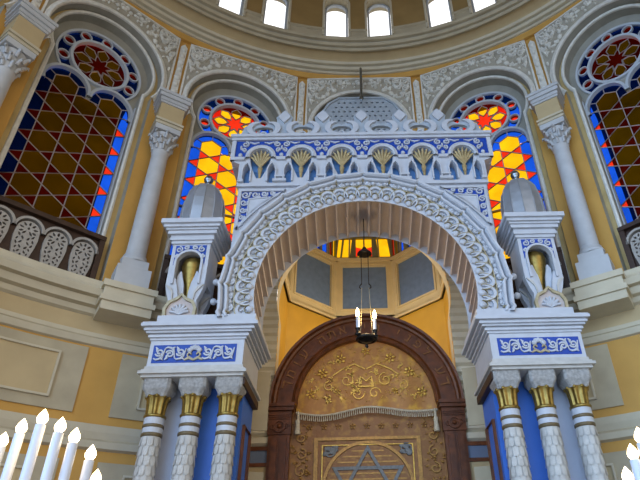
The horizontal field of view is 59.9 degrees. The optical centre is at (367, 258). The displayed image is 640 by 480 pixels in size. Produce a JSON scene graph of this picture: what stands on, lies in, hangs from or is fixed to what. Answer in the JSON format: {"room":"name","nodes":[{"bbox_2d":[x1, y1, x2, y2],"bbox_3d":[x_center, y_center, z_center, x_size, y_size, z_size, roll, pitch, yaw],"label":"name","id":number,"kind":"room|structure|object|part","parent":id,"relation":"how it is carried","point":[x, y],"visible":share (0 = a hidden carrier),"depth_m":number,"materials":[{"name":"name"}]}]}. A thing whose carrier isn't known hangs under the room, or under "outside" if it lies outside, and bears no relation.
{"room":"house of worship","nodes":[
{"label":"house of worship","id":0,"kind":"room"},
{"bbox_2d":[0,0,30,35],"bbox_3d":[-7.678,-4.325,9.239,0.545,7.750,3.200,-14,-35,18],"label":"wall","id":1,"kind":"structure","parent":0,"point":[5,5],"depth_m":10.79,"materials":[{"name":"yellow paint"}]},
{"bbox_3d":[-7.559,-4.155,9.074,0.290,7.180,2.780,-14,-35,18],"label":"arch moulding","id":2,"kind":"part","parent":1,"relation":"part of","materials":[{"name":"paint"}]},
{"bbox_2d":[0,0,58,106],"bbox_3d":[-6.580,-2.383,9.432,0.775,5.620,0.920,-21,-37,27],"label":"wall column","id":3,"kind":"structure","parent":0,"point":[27,26],"depth_m":10.41,"materials":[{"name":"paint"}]},
{"bbox_2d":[0,248,167,479],"bbox_3d":[-6.118,1.880,5.864,2.949,6.690,11.537,-19,-36,24],"label":"wall","id":4,"kind":"structure","parent":0,"point":[37,298],"depth_m":9.12,"materials":[{"name":"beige paint"}]},
{"bbox_2d":[0,452,59,479],"bbox_3d":[-5.588,3.234,7.373,0.122,1.420,2.431,-29,-42,36],"label":"wall panel","id":5,"kind":"object","parent":4,"relation":"attached to","point":[40,461],"visible":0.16,"depth_m":8.16,"materials":[{"name":"grey paint"}]},
{"bbox_2d":[0,326,88,411],"bbox_3d":[-5.638,1.565,8.447,0.122,1.110,2.431,-29,-42,36],"label":"wall panel","id":6,"kind":"object","parent":4,"relation":"attached to","point":[39,371],"visible":1,"depth_m":8.79,"materials":[{"name":"grey paint"}]},
{"bbox_2d":[0,195,106,278],"bbox_3d":[-5.740,-0.300,9.703,0.130,1.090,2.060,-29,-42,36],"label":"balcony railing","id":7,"kind":"object","parent":4,"relation":"on","point":[26,231],"visible":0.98,"depth_m":9.81,"materials":[{"name":"brown wood"}]},
{"bbox_3d":[-6.248,-0.506,9.243,0.050,0.725,0.390,-29,-42,36],"label":"fret panel","id":8,"kind":"part","parent":7,"relation":"part of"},
{"bbox_3d":[-5.913,-0.331,9.531,0.050,0.725,0.390,-29,-42,36],"label":"fret panel","id":9,"kind":"part","parent":7,"relation":"part of","materials":[{"name":"white stone"}]},
{"bbox_3d":[-5.579,-0.155,9.819,0.050,0.725,0.390,-29,-42,36],"label":"fret panel","id":10,"kind":"part","parent":7,"relation":"part of","materials":[{"name":"white stone"}]},
{"bbox_3d":[-5.244,0.020,10.107,0.050,0.725,0.390,-29,-42,36],"label":"fret panel","id":11,"kind":"part","parent":7,"relation":"part of","materials":[{"name":"white stone"}]},
{"bbox_2d":[96,462,263,479],"bbox_3d":[-3.038,4.110,8.850,2.668,1.420,0.141,12,-35,-20],"label":"wall panel","id":12,"kind":"object","parent":4,"relation":"attached to","point":[108,471],"visible":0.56,"depth_m":8.81,"materials":[{"name":"grey paint"}]},
{"bbox_2d":[108,354,270,430],"bbox_3d":[-3.088,2.441,9.924,2.668,1.110,0.141,12,-35,-20],"label":"wall panel","id":13,"kind":"object","parent":4,"relation":"attached to","point":[128,401],"visible":0.2,"depth_m":9.58,"materials":[{"name":"grey paint"}]},
{"bbox_2d":[157,254,223,296],"bbox_3d":[-3.369,0.548,11.128,1.550,1.090,0.130,12,-35,-20],"label":"balcony railing","id":14,"kind":"object","parent":4,"relation":"on","point":[166,262],"visible":0.02,"depth_m":10.96,"materials":[{"name":"brown wood"}]},
{"bbox_2d":[0,0,181,280],"bbox_3d":[-5.913,-2.920,11.501,0.545,7.750,3.200,-29,-42,36],"label":"arch","id":15,"kind":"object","parent":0,"point":[156,47],"depth_m":12.03,"materials":[{"name":"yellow paint"}]},
{"bbox_2d":[30,0,42,8],"bbox_3d":[-6.926,-5.910,11.892,0.130,2.350,0.400,-21,-37,27],"label":"ornament","id":16,"kind":"object","parent":15,"relation":"attached to","point":[36,3],"visible":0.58,"depth_m":11.49,"materials":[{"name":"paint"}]},
{"bbox_2d":[0,21,146,233],"bbox_3d":[-6.079,-2.618,11.510,0.200,6.860,2.314,-29,-42,36],"label":"window","id":17,"kind":"structure","parent":15,"relation":"in","point":[62,160],"depth_m":11.60,"materials":[{"name":"multicoloured glass"}]},
{"bbox_2d":[93,86,192,329],"bbox_3d":[-4.431,-1.256,11.280,0.920,5.620,0.775,19,-38,-29],"label":"wall column","id":18,"kind":"structure","parent":0,"point":[126,300],"depth_m":10.58,"materials":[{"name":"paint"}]},
{"bbox_2d":[146,44,298,290],"bbox_3d":[-3.264,-2.010,13.037,3.200,7.750,0.545,12,-35,-20],"label":"wall","id":19,"kind":"structure","parent":0,"point":[204,70],"depth_m":14.21,"materials":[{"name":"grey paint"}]},
{"bbox_2d":[170,41,188,92],"bbox_3d":[-4.699,-4.742,13.809,0.400,2.350,0.130,19,-38,-29],"label":"ornament","id":20,"kind":"object","parent":19,"relation":"attached to","point":[184,46],"visible":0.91,"depth_m":13.79,"materials":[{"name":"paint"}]},
{"bbox_2d":[168,89,275,264],"bbox_3d":[-3.352,-1.681,13.091,2.314,6.860,0.200,12,-35,-20],"label":"window","id":21,"kind":"structure","parent":19,"relation":"in","point":[219,113],"depth_m":13.72,"materials":[{"name":"multicoloured glass"}]},
{"bbox_2d":[207,0,499,36],"bbox_3d":[-0.261,-11.297,10.297,14.918,3.050,15.365,-1,-33,-1],"label":"wall","id":22,"kind":"structure","parent":0,"point":[306,15],"depth_m":15.94,"materials":[{"name":"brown paint"}]},
{"bbox_2d":[216,0,247,16],"bbox_3d":[-3.783,-7.439,15.533,0.810,1.945,0.350,15,-36,-24],"label":"window","id":23,"kind":"structure","parent":22,"relation":"in","point":[217,1],"depth_m":15.33,"materials":[{"name":"white glass"}]},
{"bbox_2d":[260,0,291,29],"bbox_3d":[-2.627,-7.198,15.961,0.810,1.945,0.350,9,-34,-16],"label":"window","id":24,"kind":"structure","parent":22,"relation":"in","point":[264,1],"depth_m":15.86,"materials":[{"name":"grey stone"}]},
{"bbox_2d":[322,0,350,36],"bbox_3d":[-0.907,-7.043,16.281,0.810,1.945,0.350,1,-33,-5],"label":"window","id":25,"kind":"structure","parent":22,"relation":"in","point":[348,21],"depth_m":16.31,"materials":[{"name":"white glass"}]},
{"bbox_2d":[175,0,531,51],"bbox_3d":[-0.229,-8.348,11.738,15.059,0.470,8.999,-1,-33,-1],"label":"trim","id":26,"kind":"structure","parent":22,"relation":"attached to","point":[212,11],"depth_m":15.00,"materials":[{"name":"grey paint"}]},
{"bbox_2d":[364,0,393,36],"bbox_3d":[0.349,-7.066,16.302,0.810,1.945,0.350,-4,-33,3],"label":"window","id":27,"kind":"structure","parent":22,"relation":"in","point":[367,33],"depth_m":16.35,"materials":[{"name":"grey stone"}]},
{"bbox_2d":[423,0,454,27],"bbox_3d":[2.072,-7.287,16.038,0.810,1.945,0.350,-11,-34,14],"label":"window","id":28,"kind":"structure","parent":22,"relation":"in","point":[427,1],"depth_m":15.89,"materials":[{"name":"white glass"}]},
{"bbox_2d":[467,0,498,13],"bbox_3d":[3.231,-7.572,15.648,0.810,1.945,0.350,-17,-36,22],"label":"window","id":29,"kind":"structure","parent":22,"relation":"in","point":[468,1],"depth_m":15.41,"materials":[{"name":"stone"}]},
{"bbox_2d":[303,77,417,132],"bbox_3d":[-0.198,-3.883,15.021,3.200,2.605,0.585,-1,-33,-1],"label":"wall","id":30,"kind":"structure","parent":0,"point":[319,92],"depth_m":15.19,"materials":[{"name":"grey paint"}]},
{"bbox_2d":[296,79,304,132],"bbox_3d":[-1.782,-4.142,14.874,0.400,2.350,0.130,5,-33,-10],"label":"ornament","id":31,"kind":"object","parent":30,"relation":"attached to","point":[300,111],"visible":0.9,"depth_m":14.86,"materials":[{"name":"paint"}]},
{"bbox_2d":[124,0,581,79],"bbox_3d":[-0.219,-7.767,11.829,16.999,0.570,10.158,-1,-33,-1],"label":"trim","id":32,"kind":"structure","parent":30,"relation":"attached to","point":[522,23],"depth_m":15.06,"materials":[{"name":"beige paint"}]},
{"bbox_2d":[323,97,398,131],"bbox_3d":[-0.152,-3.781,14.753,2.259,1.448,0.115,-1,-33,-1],"label":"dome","id":33,"kind":"object","parent":30,"relation":"attached to","point":[341,110],"visible":0.54,"depth_m":14.89,"materials":[{"name":"white metal"}]},
{"bbox_2d":[359,67,363,100],"bbox_3d":[-0.165,-4.756,15.075,0.129,1.320,0.129,-14,-35,18],"label":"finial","id":34,"kind":"object","parent":33,"relation":"on","point":[361,97],"visible":1,"depth_m":14.98,"materials":[{"name":"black metal"}]},
{"bbox_2d":[412,77,423,130],"bbox_3d":[1.379,-4.202,14.926,0.400,2.350,0.130,-7,-33,8],"label":"ornament","id":35,"kind":"object","parent":30,"relation":"attached to","point":[418,106],"visible":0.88,"depth_m":14.93,"materials":[{"name":"paint"}]},
{"bbox_2d":[275,277,455,400],"bbox_3d":[0.021,3.067,14.005,4.380,13.200,3.110,-1,-33,-1],"label":"wall","id":36,"kind":"structure","parent":0,"point":[296,321],"depth_m":15.37,"materials":[{"name":"yellow paint"}]},
{"bbox_2d":[281,268,291,300],"bbox_3d":[-2.224,-0.186,15.335,0.180,2.180,1.874,-1,-33,-1],"label":"panel","id":37,"kind":"object","parent":36,"relation":"attached to","point":[287,283],"visible":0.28,"depth_m":15.20,"materials":[{"name":"beige wood"}]},
{"bbox_2d":[288,248,336,319],"bbox_3d":[-1.597,0.629,16.629,0.180,2.180,1.874,-29,-42,36],"label":"panel","id":38,"kind":"object","parent":36,"relation":"attached to","point":[313,279],"visible":0.71,"depth_m":16.66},
{"bbox_2d":[317,240,336,257],"bbox_3d":[-1.650,-0.922,17.636,0.140,1.522,1.814,-29,-42,36],"label":"window","id":39,"kind":"structure","parent":36,"relation":"in","point":[330,248],"depth_m":17.78,"materials":[{"name":"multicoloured glass"}]},
{"bbox_2d":[336,236,390,257],"bbox_3d":[-0.118,-0.607,18.196,1.814,1.522,0.140,-1,-33,-1],"label":"window","id":40,"kind":"structure","parent":36,"relation":"in","point":[378,246],"depth_m":18.06,"materials":[{"name":"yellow glass"}]},
{"bbox_2d":[335,257,394,317],"bbox_3d":[-0.072,0.942,17.186,1.874,2.180,0.180,-1,-33,-1],"label":"panel","id":41,"kind":"object","parent":36,"relation":"attached to","point":[348,274],"visible":0.73,"depth_m":17.27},
{"bbox_2d":[390,239,409,256],"bbox_3d":[1.418,-0.980,17.686,1.814,1.522,0.140,-29,-42,36],"label":"window","id":42,"kind":"structure","parent":36,"relation":"in","point":[396,246],"depth_m":17.78,"materials":[{"name":"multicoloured glass"}]},
{"bbox_2d":[390,246,442,318],"bbox_3d":[1.457,0.571,16.679,1.874,2.180,0.180,-29,-42,36],"label":"panel","id":43,"kind":"object","parent":36,"relation":"attached to","point":[416,286],"visible":0.69,"depth_m":16.71,"materials":[{"name":"grey paint"}]},
{"bbox_2d":[438,267,447,298],"bbox_3d":[2.095,-0.268,15.406,0.180,2.180,1.874,-1,-33,-1],"label":"panel","id":44,"kind":"object","parent":36,"relation":"attached to","point":[441,283],"visible":0.19,"depth_m":15.37,"materials":[{"name":"beige wood"}]},
{"bbox_2d":[249,250,489,479],"bbox_3d":[-0.021,2.297,11.408,5.500,11.685,2.050,-1,-33,-1],"label":"wall","id":45,"kind":"structure","parent":0,"point":[476,436],"depth_m":12.39,"materials":[{"name":"beige paint"}]},
{"bbox_2d":[265,313,471,479],"bbox_3d":[0.030,4.413,10.723,4.200,7.385,0.250,-1,-33,-1],"label":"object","id":46,"kind":"object","parent":45,"relation":"attached to","point":[289,377],"visible":0.94,"depth_m":11.89,"materials":[{"name":"red wood"}]},
{"bbox_2d":[294,342,439,434],"bbox_3d":[-0.022,2.726,11.946,3.010,2.078,0.150,-1,-33,-1],"label":"curtain valance","id":47,"kind":"object","parent":46,"relation":"attached to","point":[352,376],"visible":1,"depth_m":11.99,"materials":[{"name":"gold fabric"}]},
{"bbox_2d":[288,401,447,479],"bbox_3d":[0.052,5.331,10.426,3.280,5.320,0.076,-1,-33,-1],"label":"curtain","id":48,"kind":"object","parent":46,"relation":"hanging from","point":[364,446],"visible":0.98,"depth_m":11.35,"materials":[{"name":"gold fabric"}]},
{"bbox_2d":[418,40,579,282],"bbox_3d":[3.000,-2.128,13.139,3.200,7.750,0.545,-14,-35,18],"label":"wall","id":49,"kind":"structure","parent":0,"point":[512,65],"depth_m":14.33,"materials":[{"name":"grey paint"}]},
{"bbox_2d":[445,85,556,258],"bbox_3d":[3.098,-1.803,13.197,2.314,6.860,0.200,-14,-35,18],"label":"window","id":50,"kind":"structure","parent":49,"relation":"in","point":[499,109],"depth_m":13.88,"materials":[{"name":"multicoloured glass"}]},
{"bbox_2d":[526,81,634,320],"bbox_3d":[4.252,-1.421,11.423,0.920,5.620,0.775,-21,-37,27],"label":"wall column","id":51,"kind":"structure","parent":0,"point":[601,290],"depth_m":10.73,"materials":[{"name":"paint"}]},
{"bbox_2d":[533,0,639,270],"bbox_3d":[5.662,-3.140,11.691,3.200,7.750,0.545,-29,-42,36],"label":"arch","id":52,"kind":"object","parent":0,"point":[558,42],"depth_m":12.82,"materials":[{"name":"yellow paint"}]},
{"bbox_2d":[527,37,546,87],"bbox_3d":[4.304,-4.913,13.956,0.400,2.350,0.130,-21,-37,27],"label":"ornament","id":53,"kind":"object","parent":52,"relation":"attached to","point":[531,44],"visible":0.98,"depth_m":13.94,"materials":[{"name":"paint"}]},
{"bbox_2d":[569,14,639,224],"bbox_3d":[5.839,-2.844,11.705,2.314,6.860,0.200,-29,-42,36],"label":"window","id":54,"kind":"structure","parent":52,"relation":"in","point":[605,69],"depth_m":12.50,"materials":[{"name":"multicoloured glass"}]},
{"bbox_2d":[562,266,639,458],"bbox_3d":[6.233,1.646,6.067,2.949,6.690,11.537,17,-37,-26],"label":"wall","id":55,"kind":"structure","parent":0,"point":[616,427],"depth_m":9.59,"materials":[{"name":"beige paint"}]},
{"bbox_2d":[506,247,569,288],"bbox_3d":[3.265,0.422,11.237,1.550,1.090,0.130,-14,-35,18],"label":"balcony railing","id":56,"kind":"object","parent":55,"relation":"on","point":[566,281],"visible":0.02,"depth_m":11.06,"materials":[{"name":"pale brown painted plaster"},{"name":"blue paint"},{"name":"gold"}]},
{"bbox_2d":[462,344,623,425],"bbox_3d":[3.095,2.324,10.025,2.668,1.110,0.141,-14,-35,18],"label":"wall panel","id":57,"kind":"object","parent":55,"relation":"attached to","point":[604,392],"visible":0.15,"depth_m":9.73,"materials":[{"name":"grey paint"}]},
{"bbox_2d":[474,450,638,479],"bbox_3d":[3.144,3.992,8.951,2.668,1.420,0.141,-14,-35,18],"label":"wall panel","id":58,"kind":"object","parent":55,"relation":"attached to","point":[615,462],"visible":0.27,"depth_m":8.94,"materials":[{"name":"grey paint"}]},
{"bbox_2d":[617,218,639,268],"bbox_3d":[5.648,-0.515,9.890,2.060,1.090,0.130,-29,-42,36],"label":"balcony railing","id":59,"kind":"object","parent":55,"relation":"on","point":[629,233],"visible":0.98,"depth_m":10.47,"materials":[{"name":"brown wood"}]},
{"bbox_3d":[5.151,-0.177,10.277,0.390,0.725,0.050,-29,-42,36],"label":"fret panel","id":60,"kind":"part","parent":59,"relation":"part of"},
{"bbox_3d":[0.147,3.799,2.859,18.800,0.100,23.080,-1,-33,-1],"label":"floor","id":61,"kind":"structure","parent":0,"visible":0},
{"bbox_2d":[0,409,100,479],"bbox_3d":[-1.072,1.523,1.417,0.438,2.227,0.435,15,-36,-24],"label":"candelabrum","id":62,"kind":"object","parent":61,"relation":"on","point":[60,426],"visible":1,"depth_m":1.87,"materials":[{"name":"white plastic"}]},
{"bbox_2d":[0,446,5,464],"bbox_3d":[-1.325,0.852,1.896,0.033,0.404,0.033,-1,-33,-1],"label":"candle","id":63,"kind":"object","parent":62,"relation":"on","point":[2,448],"depth_m":1.99,"materials":[{"name":"white wax"}]},
{"bbox_3d":[-1.330,0.662,2.018,0.037,0.056,0.036,-1,-33,-1],"label":"flame bulb","id":64,"kind":"part","parent":62,"relation":"part of","materials":[{"name":"white glass"}]},
{"bbox_2d":[0,432,24,479],"bbox_3d":[-1.216,0.784,1.833,0.033,0.404,0.033,-1,-33,-1],"label":"candle","id":65,"kind":"object","parent":62,"relation":"on","point":[18,438],"depth_m":1.89,"materials":[{"name":"white wax"}]},
{"bbox_3d":[-1.222,0.594,1.955,0.037,0.056,0.036,-1,-33,-1],"label":"flame bulb","id":66,"kind":"part","parent":62,"relation":"part of","materials":[{"name":"white glass"}]},
{"bbox_2d":[19,423,45,479],"bbox_3d":[-1.112,0.736,1.781,0.033,0.404,0.033,-1,-33,-1],"label":"candle","id":67,"kind":"object","parent":62,"relation":"on","point":[33,449],"depth_m":1.83,"materials":[{"name":"white wax"}]},
{"bbox_3d":[-1.117,0.546,1.903,0.037,0.056,0.036,-1,-33,-1],"label":"flame bulb","id":68,"kind":"part","parent":62,"relation":"part of","materials":[{"name":"white glass"}]},
{"bbox_2d":[40,431,63,479],"bbox_3d":[-1.042,0.760,1.766,0.033,0.404,0.033,-1,-33,-1],"label":"candle","id":69,"kind":"object","parent":62,"relation":"on","point":[53,451],"depth_m":1.82,"materials":[{"name":"white wax"}]},
{"bbox_3d":[-1.048,0.570,1.889,0.037,0.056,0.036,-1,-33,-1],"label":"flame bulb","id":70,"kind":"part","parent":62,"relation":"part of","materials":[{"name":"white glass"}]},
{"bbox_2d":[58,442,77,479],"bbox_3d":[-1.000,0.799,1.777,0.033,0.404,0.033,-1,-33,-1],"label":"candle","id":71,"kind":"object","parent":62,"relation":"on","point":[71,448],"depth_m":1.84,"materials":[{"name":"white wax"}]},
{"bbox_3d":[-1.005,0.609,1.899,0.037,0.056,0.036,-1,-33,-1],"label":"flame bulb","id":72,"kind":"part","parent":62,"relation":"part of","materials":[{"name":"white glass"}]},
{"bbox_2d":[79,459,93,479],"bbox_3d":[-0.963,0.871,1.814,0.033,0.404,0.033,-1,-33,-1],"label":"candle","id":73,"kind":"object","parent":62,"relation":"on","point":[87,467],"depth_m":1.89,"materials":[{"name":"white wax"}]},
{"bbox_3d":[-0.968,0.681,1.936,0.037,0.056,0.036,-1,-33,-1],"label":"flame bulb","id":74,"kind":"part","parent":62,"relation":"part of","materials":[{"name":"white glass"}]},
{"bbox_3d":[-0.985,0.794,2.006,0.037,0.056,0.036,-1,-33,-1],"label":"flame bulb","id":75,"kind":"part","parent":62,"relation":"part of","materials":[{"name":"white glass"}]},
{"bbox_2d":[132,108,608,479],"bbox_3d":[-0.002,1.488,9.255,7.240,10.715,1.505,-1,-33,-1],"label":"archway","id":76,"kind":"object","parent":61,"relation":"on","point":[299,193],"visible":1,"depth_m":9.62,"materials":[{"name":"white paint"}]},
{"bbox_3d":[-3.114,-0.056,9.713,0.540,0.410,0.006,-1,-33,-1],"label":"blue panel","id":77,"kind":"part","parent":76,"relation":"part of","materials":[{"name":"blue paint"}]},
{"bbox_3d":[-2.676,1.472,8.553,1.290,0.295,0.006,-1,-33,-1],"label":"blue panel","id":78,"kind":"part","parent":76,"relation":"part of","materials":[{"name":"blue paint"}]},
{"bbox_3d":[-3.127,-0.275,10.203,1.090,0.430,1.010,-1,-33,-1],"label":"turret cornice","id":79,"kind":"part","parent":76,"relation":"part of","materials":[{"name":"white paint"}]},
{"bbox_3d":[-2.646,2.053,8.916,1.630,0.180,1.405,-1,-33,-1],"label":"moulding","id":80,"kind":"part","parent":76,"relation":"part of","materials":[{"name":"white stone"}]},
{"bbox_3d":[-2.631,1.407,9.285,1.823,0.445,1.485,-1,-33,-1],"label":"cornice","id":81,"kind":"part","parent":76,"relation":"part of","materials":[{"name":"white paint"}]},
{"bbox_3d":[-2.868,1.057,10.315,0.920,1.400,0.130,-1,-33,-1],"label":"dark panel","id":82,"kind":"part","parent":76,"relation":"part of","materials":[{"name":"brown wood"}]},
{"bbox_3d":[-2.518,0.733,9.330,0.280,0.120,0.114,-1,-33,-1],"label":"tie rod","id":83,"kind":"part","parent":76,"relation":"part of","materials":[{"name":"white paint"}]},
{"bbox_3d":[-1.877,4.245,7.880,0.040,3.555,0.610,-1,-33,-1],"label":"wood frame","id":84,"kind":"part","parent":76,"relation":"part of","materials":[{"name":"brown wood"}]},
{"bbox_3d":[-1.987,-0.911,10.398,0.859,0.905,0.008,-1,-33,-1],"label":"blue panel","id":85,"kind":"part","parent":76,"relation":"part of","materials":[{"name":"paint"}]},
{"bbox_3d":[-0.099,-1.829,11.347,5.320,1.230,0.900,-1,-33,-1],"label":"white moulding","id":86,"kind":"part","parent":76,"relation":"part of","materials":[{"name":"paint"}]},
{"bbox_3d":[-0.104,-2.236,11.189,5.100,0.455,0.006,-1,-33,-1],"label":"blue panel","id":87,"kind":"part","parent":76,"relation":"part of","materials":[{"name":"blue paint"}]},
{"bbox_3d":[-0.047,-0.059,10.231,4.984,3.052,1.260,-1,-33,-1],"label":"faceted moulding","id":88,"kind":"part","parent":76,"relation":"part of","materials":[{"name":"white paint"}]},
{"bbox_2d":[355,219,377,347],"bbox_3d":[-0.037,0.375,10.162,0.383,2.750,0.384,-13,-35,18],"label":"hanging lamp","id":89,"kind":"object","parent":76,"relation":"hanging from","point":[366,338],"visible":1,"depth_m":9.61,"materials":[{"name":"black metal"}]},
{"bbox_2d":[356,316,358,326],"bbox_3d":[-0.164,1.117,9.581,0.056,0.240,0.056,-1,-33,-1],"label":"candle","id":90,"kind":"object","parent":89,"relation":"on","point":[357,317],"depth_m":9.57,"materials":[{"name":"white wax"}]},
{"bbox_3d":[-0.006,1.448,9.475,0.380,0.200,0.380,-1,-33,-1],"label":"lamp shade","id":91,"kind":"part","parent":89,"relation":"part of","materials":[{"name":"black metal"}]},
{"bbox_2d":[373,318,376,328],"bbox_3d":[0.136,1.160,9.661,0.056,0.240,0.056,-1,-33,-1],"label":"candle","id":92,"kind":"object","parent":89,"relation":"on","point":[374,320],"depth_m":9.64,"materials":[{"name":"white wax"}]},
{"bbox_3d":[1.853,-0.984,10.461,0.859,0.905,0.008,-1,-33,-1],"label":"blue panel","id":93,"kind":"part","parent":76,"relation":"part of","materials":[{"name":"paint"}]},
{"bbox_3d":[2.021,4.171,7.944,0.040,3.555,0.610,-1,-33,-1],"label":"wood frame","id":94,"kind":"part","parent":76,"relation":"part of","materials":[{"name":"wood"}]},
{"bbox_3d":[2.481,0.638,9.412,0.280,0.120,0.114,-1,-33,-1],"label":"tie rod","id":95,"kind":"part","parent":76,"relation":"part of","materials":[{"name":"white paint"}]},
{"bbox_3d":[2.810,0.949,10.408,0.920,1.400,0.130,-1,-33,-1],"label":"dark panel","id":96,"kind":"part","parent":76,"relation":"part of","materials":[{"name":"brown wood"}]},
{"bbox_3d":[2.621,1.307,9.371,1.823,0.445,1.485,-1,-33,-1],"label":"cornice","id":97,"kind":"part","parent":76,"relation":"part of","materials":[{"name":"white paint"}]},
{"bbox_3d":[3.022,-0.392,10.303,1.090,0.430,1.010,-1,-33,-1],"label":"turret cornice","id":98,"kind":"part","parent":76,"relation":"part of","materials":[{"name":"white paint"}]},
{"bbox_3d":[2.672,1.952,9.004,1.630,0.180,1.405,-1,-33,-1],"label":"moulding","id":99,"kind":"part","parent":76,"relation":"part of","materials":[{"name":"white stone"}]},
{"bbox_3d":[3.034,-0.172,9.813,0.540,0.410,0.006,-1,-33,-1],"label":"blue panel","id":100,"kind":"part","parent":76,"relation":"part of","materials":[{"name":"blue paint"}]},
{"bbox_3d":[2.692,1.370,8.641,1.290,0.295,0.006,-1,-33,-1],"label":"blue panel","id":101,"kind":"part","parent":76,"relation":"part of","materials":[{"name":"blue paint"}]},
{"bbox_2d":[622,427,639,479],"bbox_3d":[1.077,1.505,1.438,0.462,2.173,0.440,-1,-33,-1],"label":"candelabrum","id":102,"kind":"object","parent":61,"relation":"on","point":[632,452],"visible":1,"depth_m":1.86,"materials":[{"name":"silver metal"}]},
{"bbox_3d":[0.896,0.746,1.903,0.037,0.056,0.036,-1,-33,-1],"label":"flame bulb","id":103,"kind":"part","parent":102,"relation":"part of","materials":[{"name":"white glass"}]},
{"bbox_3d":[0.901,0.657,1.876,0.037,0.056,0.036,-1,-33,-1],"label":"flame bulb","id":104,"kind":"part","parent":102,"relation":"part of","materials":[{"name":"white glass"}]},
{"bbox_2d":[630,458,639,479],"bbox_3d":[0.907,0.847,1.754,0.033,0.404,0.033,-1,-33,-1],"label":"candle","id":105,"kind":"object","parent":102,"relation":"on","point":[634,462],"depth_m":1.84,"materials":[{"name":"white wax"}]},
{"bbox_3d":[0.926,0.601,1.877,0.037,0.056,0.036,-1,-33,-1],"label":"flame bulb","id":106,"kind":"part","parent":102,"relation":"part of","materials":[{"name":"white glass"}]}
]}

